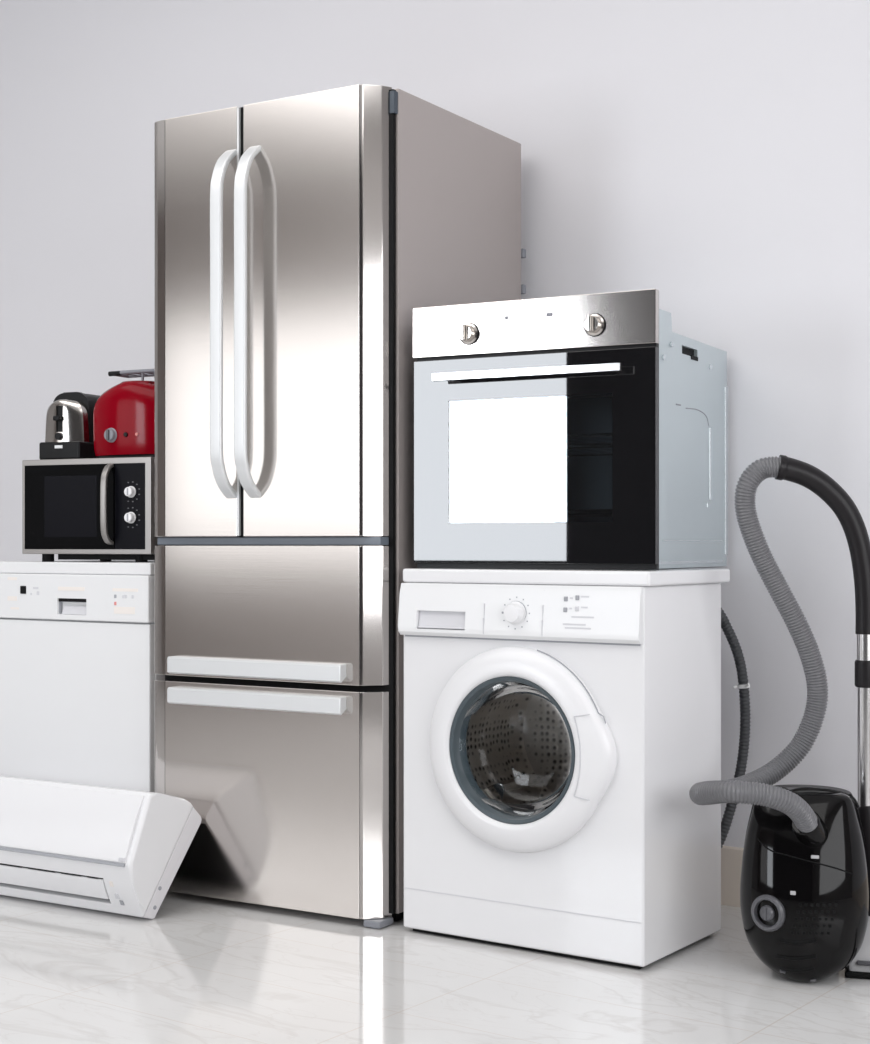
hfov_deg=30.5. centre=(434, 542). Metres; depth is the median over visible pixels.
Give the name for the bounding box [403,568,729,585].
countertop
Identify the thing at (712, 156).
wall
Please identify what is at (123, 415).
toaster
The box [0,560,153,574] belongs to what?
countertop
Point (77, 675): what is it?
dishwasher
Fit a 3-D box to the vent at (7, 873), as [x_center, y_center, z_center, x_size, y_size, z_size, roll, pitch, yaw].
[-1.039,0.811,3.944,0.657,0.070,0.033,0,0,31]
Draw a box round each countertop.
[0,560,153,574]
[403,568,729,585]
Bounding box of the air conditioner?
[0,776,201,918]
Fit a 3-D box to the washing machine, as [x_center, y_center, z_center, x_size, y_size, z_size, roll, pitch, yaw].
[0.335,0.475,3.687,0.629,0.830,0.616,0,0,34]
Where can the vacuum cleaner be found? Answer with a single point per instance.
(805, 879)
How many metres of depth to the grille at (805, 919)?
3.16 m
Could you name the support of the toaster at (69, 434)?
on the microwave
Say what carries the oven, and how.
on the washing machine
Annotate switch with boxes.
[20,586,25,593]
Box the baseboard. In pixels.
[721,846,743,906]
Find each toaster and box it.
[39,392,99,459]
[93,369,153,457]
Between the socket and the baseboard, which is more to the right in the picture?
the socket
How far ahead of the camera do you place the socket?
3.18 m
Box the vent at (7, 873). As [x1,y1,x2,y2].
[2,863,102,878]
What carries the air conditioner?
on the floor
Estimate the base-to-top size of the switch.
0.021 m
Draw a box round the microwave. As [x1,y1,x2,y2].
[22,457,164,561]
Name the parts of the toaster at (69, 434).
lever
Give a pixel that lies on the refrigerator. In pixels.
(298, 239)
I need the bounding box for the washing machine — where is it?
[398,568,750,968]
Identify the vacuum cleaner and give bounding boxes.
[689,455,869,981]
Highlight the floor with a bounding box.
[0,891,869,1043]
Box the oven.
[413,289,727,569]
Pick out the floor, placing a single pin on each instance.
(203, 970)
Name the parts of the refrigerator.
edge trim, edge trim, edge trim, door, handle, post, handle, handle, handle, drawer, drawer, door, edge trim, edge trim, edge trim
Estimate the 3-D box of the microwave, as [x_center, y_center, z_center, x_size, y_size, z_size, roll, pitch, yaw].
[-0.861,-0.085,4.338,0.413,0.273,0.378,0,0,24]
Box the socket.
[791,812,827,846]
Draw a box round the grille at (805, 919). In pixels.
[790,904,837,934]
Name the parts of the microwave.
door, handle, control panel, knob, knob, casing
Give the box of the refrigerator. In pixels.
[154,84,525,928]
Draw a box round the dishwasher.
[0,560,164,791]
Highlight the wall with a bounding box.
[0,0,869,847]
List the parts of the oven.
knob, handle, door, control panel, frame, knob, casing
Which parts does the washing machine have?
detergent drawer, programme knob, porthole glass, control panel, door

